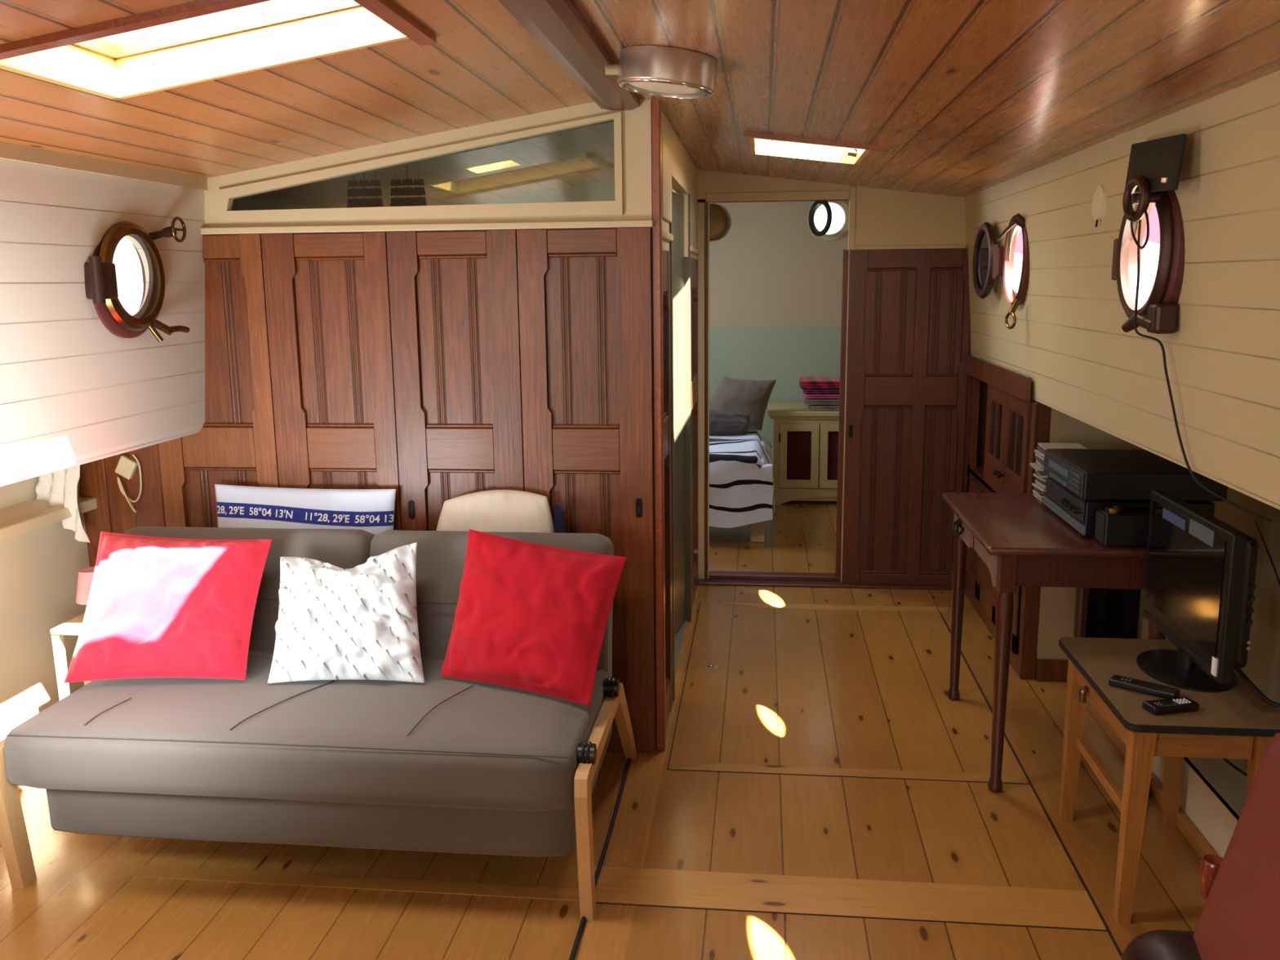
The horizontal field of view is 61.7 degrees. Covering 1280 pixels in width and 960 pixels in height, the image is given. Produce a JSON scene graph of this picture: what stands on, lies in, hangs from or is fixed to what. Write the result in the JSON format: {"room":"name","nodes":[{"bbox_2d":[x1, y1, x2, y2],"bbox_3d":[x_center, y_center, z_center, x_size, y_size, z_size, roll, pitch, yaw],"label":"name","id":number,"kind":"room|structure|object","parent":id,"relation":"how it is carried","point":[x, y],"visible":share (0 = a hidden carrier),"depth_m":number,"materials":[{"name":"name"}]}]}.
{"room":"ship interior","nodes":[
{"label":"ship interior","id":0,"kind":"room"},
{"bbox_2d":[0,475,89,791],"bbox_3d":[-2.141,0.888,0.853,0.570,1.190,6.060,1,11,6],"label":"wall","id":1,"kind":"structure","parent":0,"point":[39,567],"depth_m":3.52,"materials":[{"name":"beige paint"}]},
{"bbox_2d":[0,497,97,541],"bbox_3d":[-2.272,0.634,0.820,0.052,0.040,6.060,1,11,6],"label":"trim","id":2,"kind":"structure","parent":1,"relation":"attached to","point":[8,530],"depth_m":3.48,"materials":[{"name":"beige paint"}]},
{"bbox_2d":[35,465,89,542],"bbox_3d":[-1.954,0.073,3.617,0.154,0.291,0.040,1,11,6],"label":"crumpled cloth","id":3,"kind":"object","parent":1,"relation":"attached to","point":[61,487],"visible":0.69,"depth_m":3.61,"materials":[{"name":"beige fabric"}]},
{"bbox_2d":[0,158,204,486],"bbox_3d":[-1.819,-0.031,0.644,0.121,0.855,6.060,1,11,6],"label":"wall","id":4,"kind":"structure","parent":0,"point":[74,392],"depth_m":2.94,"materials":[{"name":"white wood"}]},
{"bbox_2d":[0,141,208,191],"bbox_3d":[-1.800,-0.421,0.568,0.088,0.050,6.060,1,11,6],"label":"trim","id":5,"kind":"structure","parent":4,"relation":"attached to","point":[10,151],"depth_m":2.92,"materials":[{"name":"beige paint"}]},
{"bbox_2d":[84,216,189,342],"bbox_3d":[-1.481,-0.588,3.140,0.100,0.377,0.458,1,11,6],"label":"porthole","id":6,"kind":"object","parent":4,"relation":"attached to","point":[100,273],"visible":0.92,"depth_m":3.08,"materials":[{"name":"gold metal"}]},
{"bbox_2d":[0,0,594,177],"bbox_3d":[-1.026,-0.759,1.537,1.500,0.308,8.250,1,11,6],"label":"ceiling","id":7,"kind":"structure","parent":0,"point":[483,66],"depth_m":2.62,"materials":[{"name":"brown wood"}]},
{"bbox_2d":[0,0,436,100],"bbox_3d":[-0.850,-0.893,2.088,0.805,0.249,0.515,1,11,6],"label":"window","id":8,"kind":"structure","parent":7,"relation":"attached to","point":[77,58],"depth_m":2.28,"materials":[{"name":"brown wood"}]},
{"bbox_2d":[78,98,656,750],"bbox_3d":[-0.985,-0.156,3.628,2.105,2.200,0.058,1,11,6],"label":"wall","id":9,"kind":"structure","parent":0,"point":[636,122],"depth_m":3.46,"materials":[{"name":"beige paint"}]},
{"bbox_2d":[115,453,142,512],"bbox_3d":[-1.766,0.011,3.711,0.093,0.204,0.036,1,11,6],"label":"charger","id":10,"kind":"object","parent":9,"relation":"attached to","point":[126,467],"visible":1,"depth_m":3.70,"materials":[{"name":"beige plastic"}]},
{"bbox_2d":[142,234,279,527],"bbox_3d":[-1.441,0.058,3.705,0.420,1.762,0.028,1,11,6],"label":"door","id":11,"kind":"structure","parent":9,"relation":"in","point":[235,445],"depth_m":3.63,"materials":[{"name":"brown wood"}]},
{"bbox_2d":[260,231,401,530],"bbox_3d":[-1.020,0.062,3.657,0.420,1.762,0.028,1,11,6],"label":"door","id":12,"kind":"structure","parent":9,"relation":"in","point":[327,295],"depth_m":3.57,"materials":[{"name":"brown wood"}]},
{"bbox_2d":[217,111,622,222],"bbox_3d":[-0.717,-0.995,3.435,1.334,0.309,0.046,1,11,6],"label":"window","id":13,"kind":"structure","parent":9,"relation":"in","point":[574,167],"depth_m":3.42,"materials":[{"name":"beige paint"}]},
{"bbox_2d":[200,219,653,235],"bbox_3d":[-0.706,-0.814,3.458,1.505,0.022,0.046,1,11,6],"label":"trim","id":14,"kind":"structure","parent":9,"relation":"attached to","point":[634,223],"depth_m":3.43,"materials":[{"name":"beige paint"}]},
{"bbox_2d":[386,230,524,530],"bbox_3d":[-0.597,0.066,3.607,0.425,1.762,0.033,1,11,6],"label":"door","id":15,"kind":"structure","parent":9,"relation":"in","point":[454,300],"depth_m":3.52,"materials":[{"name":"brown wood"}]},
{"bbox_2d":[516,227,655,753],"bbox_3d":[-0.169,0.071,3.558,0.427,1.762,0.033,1,11,6],"label":"door","id":16,"kind":"structure","parent":9,"relation":"in","point":[584,295],"depth_m":3.50,"materials":[{"name":"brown wood"}]},
{"bbox_2d":[0,487,1206,959],"bbox_3d":[-0.009,0.989,3.565,4.200,0.050,11.800,1,11,6],"label":"floor","id":17,"kind":"structure","parent":0,"point":[796,687],"depth_m":3.10,"materials":[{"name":"brown wood"}]},
{"bbox_2d":[49,613,91,700],"bbox_3d":[-1.750,0.713,3.494,0.120,0.558,0.270,1,11,6],"label":"side table","id":18,"kind":"object","parent":17,"relation":"on","point":[72,627],"visible":0.2,"depth_m":3.34,"materials":[{"name":"beige paint"}]},
{"bbox_2d":[75,566,95,615],"bbox_3d":[-1.753,0.361,3.443,0.110,0.151,0.110,1,11,6],"label":"table lamp","id":19,"kind":"object","parent":18,"relation":"on","point":[85,577],"visible":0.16,"depth_m":3.40,"materials":[{"name":"pink fabric"}]},
{"bbox_2d":[0,526,637,920],"bbox_3d":[-0.873,0.611,3.199,1.621,0.846,1.032,1,11,6],"label":"sofa","id":20,"kind":"object","parent":17,"relation":"on","point":[440,764],"visible":0.76,"depth_m":2.80,"materials":[{"name":"grey fabric"}]},
{"bbox_2d":[64,531,272,683],"bbox_3d":[-1.392,0.370,3.139,0.555,0.372,0.307,1,11,6],"label":"throw pillow","id":21,"kind":"object","parent":20,"relation":"on","point":[157,606],"visible":1,"depth_m":3.08,"materials":[{"name":"red fabric"}]},
{"bbox_2d":[124,526,375,655],"bbox_3d":[-1.248,0.409,3.413,0.822,0.519,0.268,1,11,6],"label":"cushion","id":22,"kind":"object","parent":20,"relation":"on","point":[346,548],"depth_m":3.32,"materials":[{"name":"grey fabric"}]},
{"bbox_2d":[214,484,395,534],"bbox_3d":[-1.131,0.238,3.612,0.635,0.435,0.103,1,11,6],"label":"throw pillow","id":23,"kind":"object","parent":20,"relation":"on","point":[370,510],"visible":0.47,"depth_m":3.58,"materials":[{"name":"white fabric"}]},
{"bbox_2d":[4,654,609,811],"bbox_3d":[-0.878,0.672,3.053,1.516,0.187,0.723,1,11,6],"label":"seat cushion","id":24,"kind":"object","parent":20,"relation":"on","point":[440,741],"depth_m":2.75,"materials":[{"name":"grey fabric"}]},
{"bbox_2d":[267,542,425,683],"bbox_3d":[-0.844,0.383,3.087,0.486,0.364,0.254,1,11,6],"label":"throw pillow","id":25,"kind":"object","parent":20,"relation":"on","point":[360,622],"visible":1,"depth_m":3.04,"materials":[{"name":"fabric"}]},
{"bbox_2d":[369,529,613,678],"bbox_3d":[-0.464,0.417,3.324,0.757,0.518,0.269,1,11,6],"label":"cushion","id":26,"kind":"object","parent":20,"relation":"on","point":[441,555],"depth_m":3.26,"materials":[{"name":"grey fabric"}]},
{"bbox_2d":[435,489,554,533],"bbox_3d":[-0.485,0.254,3.540,0.424,0.436,0.118,1,11,6],"label":"throw pillow","id":27,"kind":"object","parent":20,"relation":"on","point":[492,510],"visible":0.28,"depth_m":3.51,"materials":[{"name":"beige fabric"}]},
{"bbox_2d":[440,528,626,706],"bbox_3d":[-0.314,0.365,3.053,0.482,0.415,0.299,3,11,20],"label":"throw pillow","id":28,"kind":"object","parent":20,"relation":"on","point":[529,616],"visible":1,"depth_m":2.99,"materials":[{"name":"fabric"}]},
{"bbox_2d":[554,502,565,533],"bbox_3d":[-0.260,0.207,3.522,0.040,0.270,0.025,1,11,6],"label":"cushion","id":29,"kind":"object","parent":20,"relation":"on","point":[559,514],"visible":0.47,"depth_m":3.50,"materials":[{"name":"blue fabric"}]},
{"bbox_2d":[119,864,579,900],"bbox_3d":[-0.793,1.093,2.915,1.290,0.002,0.055,1,11,6],"label":"wooden floorboards","id":30,"kind":"structure","parent":17,"relation":"on","point":[133,870],"depth_m":2.91,"materials":[{"name":"brown wood"}]},
{"bbox_2d":[568,758,631,959],"bbox_3d":[-0.159,1.141,2.590,0.018,0.012,2.205,1,11,7],"label":"floor strip","id":31,"kind":"object","parent":17,"relation":"on","point":[574,949],"visible":0.83,"depth_m":3.05,"materials":[{"name":"black rubber"}]},
{"bbox_2d":[674,619,686,672],"bbox_3d":[0.133,0.755,4.647,0.075,0.012,0.930,1,11,6],"label":"trim","id":32,"kind":"structure","parent":17,"relation":"on","point":[678,637],"depth_m":4.82,"materials":[{"name":"metal"}]},
{"bbox_2d":[709,430,774,542],"bbox_3d":[0.363,0.015,7.075,1.038,0.572,1.223,1,11,6],"label":"bed","id":33,"kind":"object","parent":17,"relation":"on","point":[741,476],"visible":0.47,"depth_m":6.52,"materials":[{"name":"white fabric"}]},
{"bbox_2d":[709,410,750,435],"bbox_3d":[0.514,-0.379,7.085,0.440,0.154,0.210,0,11,1],"label":"bed pillow","id":34,"kind":"object","parent":33,"relation":"on","point":[721,423],"visible":0.67,"depth_m":7.02,"materials":[{"name":"grey fabric"}]},
{"bbox_2d":[709,376,776,430],"bbox_3d":[0.643,-0.523,7.465,0.658,0.381,0.220,-1,11,-3],"label":"bed pillow","id":35,"kind":"object","parent":33,"relation":"on","point":[751,397],"visible":0.73,"depth_m":7.42,"materials":[{"name":"beige fabric"}]},
{"bbox_2d":[768,402,839,504],"bbox_3d":[1.419,-0.200,7.882,0.955,0.675,0.612,1,11,6],"label":"base cabinet","id":36,"kind":"object","parent":17,"relation":"on","point":[805,458],"visible":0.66,"depth_m":7.63,"materials":[{"name":"beige paint"}]},
{"bbox_2d":[786,431,811,479],"bbox_3d":[1.133,-0.177,7.642,0.180,0.355,0.009,1,11,6],"label":"curtain","id":37,"kind":"object","parent":36,"relation":"hanging from","point":[798,442],"depth_m":7.64,"materials":[{"name":"red fabric"}]},
{"bbox_2d":[808,404,839,410],"bbox_3d":[1.456,-0.542,7.779,0.467,0.032,0.382,1,11,6],"label":"folded blanket","id":38,"kind":"object","parent":36,"relation":"on","point":[828,407],"visible":0.22,"depth_m":7.61,"materials":[{"name":"grey fabric"}]},
{"bbox_2d":[802,394,839,404],"bbox_3d":[1.437,-0.584,7.774,0.504,0.039,0.381,1,11,6],"label":"folded blanket","id":39,"kind":"object","parent":38,"relation":"on","point":[806,401],"visible":0.41,"depth_m":7.61,"materials":[{"name":"beige fabric"}]},
{"bbox_2d":[803,392,839,398],"bbox_3d":[1.437,-0.624,7.765,0.502,0.029,0.380,1,11,6],"label":"folded blanket","id":40,"kind":"object","parent":39,"relation":"on","point":[806,395],"visible":0.34,"depth_m":7.60,"materials":[{"name":"pink fabric"}]},
{"bbox_2d":[802,388,839,393],"bbox_3d":[1.432,-0.658,7.760,0.513,0.027,0.381,1,11,6],"label":"folded blanket","id":41,"kind":"object","parent":40,"relation":"on","point":[805,390],"visible":0.3,"depth_m":7.60,"materials":[{"name":"fabric"}]},
{"bbox_2d":[798,376,839,388],"bbox_3d":[1.422,-0.705,7.753,0.535,0.054,0.383,1,11,6],"label":"folded blanket","id":42,"kind":"object","parent":41,"relation":"on","point":[807,382],"visible":0.59,"depth_m":7.59,"materials":[{"name":"red fabric"}]},
{"bbox_2d":[826,431,838,479],"bbox_3d":[1.417,-0.174,7.610,0.178,0.355,0.009,1,11,6],"label":"curtain","id":43,"kind":"object","parent":36,"relation":"hanging from","point":[832,437],"depth_m":7.61,"materials":[{"name":"red fabric"}]},
{"bbox_2d":[719,602,950,611],"bbox_3d":[0.953,0.630,5.295,1.145,0.002,0.085,1,11,6],"label":"trim","id":44,"kind":"structure","parent":17,"relation":"on","point":[769,606],"depth_m":5.29,"materials":[{"name":"brown wood"}]},
{"bbox_2d":[594,866,1106,929],"bbox_3d":[0.513,1.095,2.821,1.326,0.002,0.175,1,11,6],"label":"wooden floorboards","id":45,"kind":"structure","parent":17,"relation":"on","point":[1040,907],"depth_m":2.81,"materials":[{"name":"brown wood"}]},
{"bbox_2d":[672,763,1028,783],"bbox_3d":[0.673,0.962,3.528,1.164,0.002,0.060,1,11,6],"label":"trim","id":46,"kind":"structure","parent":17,"relation":"on","point":[717,766],"depth_m":3.53,"materials":[{"name":"brown wood"}]},
{"bbox_2d":[595,602,1121,958],"bbox_3d":[0.579,0.988,3.395,1.327,0.002,4.000,1,11,6],"label":"trim","id":47,"kind":"structure","parent":17,"relation":"on","point":[1035,793],"depth_m":2.84,"materials":[{"name":"brown wood"}]},
{"bbox_2d":[964,354,1051,679],"bbox_3d":[1.679,0.088,4.846,0.242,1.215,1.310,1,11,6],"label":"cabinet","id":48,"kind":"object","parent":17,"relation":"on","point":[1016,423],"visible":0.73,"depth_m":4.54,"materials":[{"name":"brown wood"}]},
{"bbox_2d":[942,492,1165,798],"bbox_3d":[1.375,0.520,3.672,0.562,0.802,0.860,1,11,6],"label":"writing desk","id":49,"kind":"object","parent":17,"relation":"on","point":[1021,541],"visible":0.66,"depth_m":3.31,"materials":[{"name":"brown wood"}]},
{"bbox_2d":[1094,508,1150,546],"bbox_3d":[1.478,0.143,3.226,0.186,0.099,0.090,1,11,6],"label":"loudspeaker","id":50,"kind":"object","parent":49,"relation":"on","point":[1128,528],"visible":0.79,"depth_m":3.19,"materials":[{"name":"black plastic"}]},
{"bbox_2d":[1094,511,1106,543],"bbox_3d":[1.389,0.142,3.236,0.007,0.085,0.076,1,11,6],"label":"grille","id":51,"kind":"object","parent":50,"relation":"attached to","point":[1100,518],"depth_m":3.22,"materials":[{"name":"black fabric"}]},
{"bbox_2d":[1043,476,1214,536],"bbox_3d":[1.575,0.083,3.510,0.398,0.113,0.480,1,11,6],"label":"amplifier","id":52,"kind":"object","parent":49,"relation":"on","point":[1081,514],"visible":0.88,"depth_m":3.34,"materials":[{"name":"black plastic"}]},
{"bbox_2d":[1043,448,1227,502],"bbox_3d":[1.588,-0.018,3.487,0.428,0.092,0.465,1,11,6],"label":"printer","id":53,"kind":"object","parent":52,"relation":"on","point":[1091,474],"visible":0.96,"depth_m":3.28,"materials":[{"name":"black plastic"}]},
{"bbox_2d":[1058,636,1279,923],"bbox_3d":[1.416,0.794,2.926,0.399,0.536,0.647,1,11,6],"label":"side table","id":54,"kind":"object","parent":17,"relation":"on","point":[1236,722],"visible":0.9,"depth_m":2.69,"materials":[{"name":"brown wood"}]},
{"bbox_2d":[1108,674,1180,698],"bbox_3d":[1.308,0.537,2.784,0.165,0.022,0.045,9,14,41],"label":"remote control","id":55,"kind":"object","parent":54,"relation":"on","point":[1121,682],"visible":0.96,"depth_m":2.77,"materials":[{"name":"black plastic"}]},
{"bbox_2d":[1142,697,1199,715],"bbox_3d":[1.317,0.559,2.662,0.126,0.022,0.050,-3,11,-12],"label":"remote control","id":56,"kind":"object","parent":54,"relation":"on","point":[1179,704],"visible":1,"depth_m":2.65,"materials":[{"name":"black plastic"}]},
{"bbox_2d":[1136,489,1257,692],"bbox_3d":[1.482,0.302,2.856,0.234,0.456,0.550,1,11,6],"label":"television","id":57,"kind":"object","parent":54,"relation":"on","point":[1201,569],"visible":1,"depth_m":2.77,"materials":[{"name":"black plastic"}]},
{"bbox_2d":[1234,667,1279,707],"bbox_3d":[1.576,0.650,2.633,0.036,0.327,0.291,-5,11,-21],"label":"power cable","id":58,"kind":"object","parent":57,"relation":"attached to","point":[1243,676],"visible":0.88,"depth_m":2.68,"materials":[{"name":"black rubber"}]},
{"bbox_2d":[1120,732,1279,959],"bbox_3d":[1.023,0.860,1.821,0.423,0.829,0.635,1,11,6],"label":"leather armchair","id":59,"kind":"object","parent":17,"relation":"on","point":[1239,919],"visible":1,"depth_m":1.87,"materials":[{"name":"red leather"}]},
{"bbox_2d":[661,109,697,259],"bbox_3d":[0.152,-1.181,4.420,0.046,0.500,2.100,1,11,6],"label":"wall","id":60,"kind":"structure","parent":0,"point":[684,171],"depth_m":4.57,"materials":[{"name":"beige paint"}]},
{"bbox_2d":[650,99,666,751],"bbox_3d":[0.061,-0.133,3.530,0.030,2.168,0.053,1,11,6],"label":"trim","id":61,"kind":"structure","parent":60,"relation":"attached to","point":[656,134],"depth_m":3.49,"materials":[{"name":"brown wood"}]},
{"bbox_2d":[662,137,671,222],"bbox_3d":[0.088,-1.005,3.615,0.010,0.250,0.350,1,11,6],"label":"trim","id":62,"kind":"structure","parent":60,"relation":"attached to","point":[666,151],"depth_m":3.59,"materials":[{"name":"beige paint"}]},
{"bbox_2d":[672,191,685,635],"bbox_3d":[0.132,-0.235,4.571,0.094,1.945,0.706,2,11,13],"label":"door","id":63,"kind":"structure","parent":60,"relation":"in","point":[677,199],"depth_m":4.78,"materials":[{"name":"green paint"}]},
{"bbox_2d":[669,191,691,701],"bbox_3d":[0.149,-0.210,4.464,0.059,1.975,1.030,1,11,6],"label":"trim","id":64,"kind":"structure","parent":60,"relation":"attached to","point":[686,260],"depth_m":4.86,"materials":[{"name":"green paint"}]},
{"bbox_2d":[709,200,848,456],"bbox_3d":[0.739,-1.182,8.215,2.800,2.500,0.075,1,11,6],"label":"wall","id":65,"kind":"structure","parent":0,"point":[767,268],"depth_m":8.12,"materials":[{"name":"paint"}]},
{"bbox_2d":[709,204,728,240],"bbox_3d":[0.525,-1.930,8.038,0.270,0.270,0.035,1,11,6],"label":"wall mirror","id":66,"kind":"object","parent":65,"relation":"attached to","point":[718,220],"visible":0.66,"depth_m":8.02,"materials":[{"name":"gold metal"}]},
{"bbox_2d":[807,200,848,241],"bbox_3d":[1.366,-1.933,7.920,0.277,0.330,0.318,8,14,39],"label":"porthole","id":67,"kind":"object","parent":65,"relation":"attached to","point":[821,235],"visible":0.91,"depth_m":7.93,"materials":[{"name":"beige paint"}]},
{"bbox_2d":[697,169,987,578],"bbox_3d":[1.312,-0.542,5.507,2.080,2.220,0.070,1,11,6],"label":"wall","id":68,"kind":"structure","parent":0,"point":[929,220],"depth_m":5.39,"materials":[{"name":"beige paint"}]},
{"bbox_2d":[705,202,707,578],"bbox_3d":[0.350,-0.435,5.633,0.015,1.985,0.060,1,11,6],"label":"trim","id":69,"kind":"structure","parent":68,"relation":"attached to","point":[706,203],"depth_m":5.60,"materials":[{"name":"brown wood"}]},
{"bbox_2d":[707,202,709,578],"bbox_3d":[0.360,-0.435,5.634,0.005,1.985,0.054,1,11,6],"label":"trim","id":70,"kind":"structure","parent":68,"relation":"attached to","point":[708,202],"depth_m":5.61,"materials":[{"name":"beige paint"}]},
{"bbox_2d":[705,186,856,582],"bbox_3d":[0.717,-0.461,5.585,0.750,2.045,0.062,1,11,6],"label":"trim","id":71,"kind":"structure","parent":68,"relation":"attached to","point":[828,195],"depth_m":5.38,"materials":[{"name":"beige paint"}]},
{"bbox_2d":[697,570,952,590],"bbox_3d":[0.979,0.534,5.719,1.330,0.035,0.165,1,11,6],"label":"trim","id":72,"kind":"structure","parent":68,"relation":"attached to","point":[715,577],"depth_m":5.72,"materials":[{"name":"brown wood"}]},
{"bbox_2d":[841,248,969,585],"bbox_3d":[1.359,-0.297,5.505,0.598,1.738,0.033,1,11,6],"label":"door","id":73,"kind":"structure","parent":68,"relation":"in","point":[905,401],"depth_m":5.49,"materials":[{"name":"brown wood"}]},
{"bbox_2d":[853,244,966,249],"bbox_3d":[1.347,-1.161,5.354,0.550,0.022,0.014,1,11,6],"label":"trim","id":74,"kind":"structure","parent":68,"relation":"attached to","point":[962,246],"depth_m":5.35,"materials":[{"name":"beige paint"}]},
{"bbox_2d":[572,0,1279,197],"bbox_3d":[0.498,-0.766,1.360,1.570,0.262,8.250,1,11,6],"label":"ceiling","id":75,"kind":"structure","parent":0,"point":[966,98],"depth_m":2.41,"materials":[{"name":"brown wood"}]},
{"bbox_2d":[497,0,639,111],"bbox_3d":[-0.405,-0.612,0.370,0.130,0.040,6.055,1,11,6],"label":"beam","id":76,"kind":"structure","parent":75,"relation":"attached to","point":[558,26],"depth_m":2.42,"materials":[{"name":"brown wood"}]},
{"bbox_2d":[604,45,717,99],"bbox_3d":[0.067,-0.988,2.607,0.243,0.106,0.243,-9,13,-38],"label":"ceiling lamp","id":77,"kind":"object","parent":75,"relation":"attached to","point":[658,71],"visible":1,"depth_m":2.52,"materials":[{"name":"metal"}]},
{"bbox_2d":[627,81,703,93],"bbox_3d":[0.064,-0.963,2.612,0.198,0.034,0.198,1,11,6],"label":"diffuser","id":78,"kind":"object","parent":77,"relation":"attached to","point":[640,87],"depth_m":2.60,"materials":[{"name":"white glass"}]},
{"bbox_2d":[743,131,889,164],"bbox_3d":[0.658,-1.314,4.106,0.510,0.190,0.690,1,11,6],"label":"window","id":79,"kind":"structure","parent":75,"relation":"attached to","point":[767,144],"depth_m":4.42,"materials":[{"name":"white glass"}]},
{"bbox_2d":[1036,408,1168,659],"bbox_3d":[1.874,0.244,4.202,0.575,1.140,0.040,1,11,6],"label":"wall","id":80,"kind":"structure","parent":0,"point":[1057,604],"depth_m":4.24,"materials":[{"name":"beige wood"}]},
{"bbox_2d":[1035,587,1143,681],"bbox_3d":[1.788,0.598,4.271,0.395,0.420,0.055,1,11,6],"label":"trim","id":81,"kind":"structure","parent":80,"relation":"attached to","point":[1046,669],"depth_m":4.29,"materials":[{"name":"brown wood"}]},
{"bbox_2d":[964,70,1279,509],"bbox_3d":[1.201,-0.228,1.355,0.112,0.875,8.200,1,11,6],"label":"wall","id":82,"kind":"structure","parent":0,"point":[1223,353],"depth_m":2.65,"materials":[{"name":"beige wood"}]},
{"bbox_2d":[972,213,1029,328],"bbox_3d":[1.505,-0.873,4.483,0.091,0.449,0.774,1,11,6],"label":"porthole","id":83,"kind":"object","parent":82,"relation":"attached to","point":[990,260],"visible":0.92,"depth_m":4.46,"materials":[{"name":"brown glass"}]},
{"bbox_2d":[1092,185,1106,220],"bbox_3d":[1.372,-0.826,3.194,0.027,0.103,0.103,1,11,6],"label":"wall lamp","id":84,"kind":"object","parent":82,"relation":"in","point":[1099,203],"visible":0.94,"depth_m":3.18,"materials":[{"name":"paint"}]},
{"bbox_2d":[1111,175,1185,333],"bbox_3d":[1.293,-0.587,2.803,0.128,0.400,0.430,1,11,6],"label":"porthole","id":85,"kind":"object","parent":82,"relation":"attached to","point":[1158,314],"visible":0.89,"depth_m":2.65,"materials":[{"name":"brown metal"}]},
{"bbox_2d":[1128,191,1271,521],"bbox_3d":[1.334,-0.309,2.593,0.106,0.775,0.412,-6,12,-28],"label":"lead","id":86,"kind":"object","parent":85,"relation":"hanging from","point":[1137,242],"visible":0.98,"depth_m":2.66,"materials":[{"name":"black rubber"}]},
{"bbox_2d":[1124,133,1186,192],"bbox_3d":[1.254,-0.769,2.625,0.025,0.142,0.356,1,11,6],"label":"board","id":87,"kind":"object","parent":82,"relation":"attached to","point":[1159,161],"visible":0.85,"depth_m":2.57,"materials":[{"name":"plastic"}]},
{"bbox_2d":[1105,588,1139,638],"bbox_3d":[1.953,0.497,4.589,0.340,0.500,0.020,1,11,6],"label":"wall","id":88,"kind":"structure","parent":0,"point":[1122,604],"depth_m":4.58,"materials":[{"name":"black"}]},
{"bbox_2d":[1135,486,1279,709],"bbox_3d":[1.566,0.727,1.492,0.610,1.190,8.200,1,11,6],"label":"wall","id":89,"kind":"structure","parent":0,"point":[1262,668],"depth_m":3.48,"materials":[{"name":"beige wood"}]},
{"bbox_2d":[1066,674,1218,858],"bbox_3d":[1.551,1.065,2.806,0.028,0.045,3.040,1,11,6],"label":"baseboard","id":90,"kind":"structure","parent":89,"relation":"attached to","point":[1193,835],"depth_m":3.17,"materials":[{"name":"brown wood"}]},
{"bbox_2d":[1179,756,1247,857],"bbox_3d":[1.685,1.089,2.227,0.370,0.206,1.930,1,11,6],"label":"wall","id":91,"kind":"structure","parent":0,"point":[1213,793],"depth_m":3.01,"materials":[{"name":"beige paint"}]},
{"bbox_3d":[0.151,-0.100,4.623,0.020,1.700,2.100,1,11,6],"label":"wall","id":92,"kind":"structure","parent":0,"visible":0},
{"bbox_2d":[662,249,672,728],"bbox_3d":[0.083,0.055,3.795,0.028,1.700,0.386,1,11,6],"label":"door","id":93,"kind":"structure","parent":92,"relation":"in","point":[666,254],"depth_m":3.89,"materials":[{"name":"brown wood"}]},
{"bbox_2d":[690,257,698,613],"bbox_3d":[0.257,-0.229,5.308,0.028,1.700,0.646,1,11,6],"label":"door","id":94,"kind":"structure","parent":92,"relation":"in","point":[694,263],"depth_m":5.48,"materials":[{"name":"brown wood"}]},
{"label":"outside","id":95,"kind":"structure","parent":0,"visible":0},
{"bbox_2d":[1014,204,1159,253],"bbox_3d":[4.810,-2.993,10.098,0.030,1.920,10.900,1,11,6],"label":"awning","id":96,"kind":"object","parent":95,"point":[1154,230],"visible":0.11,"depth_m":10.02,"materials":[{"name":"pink fabric"}]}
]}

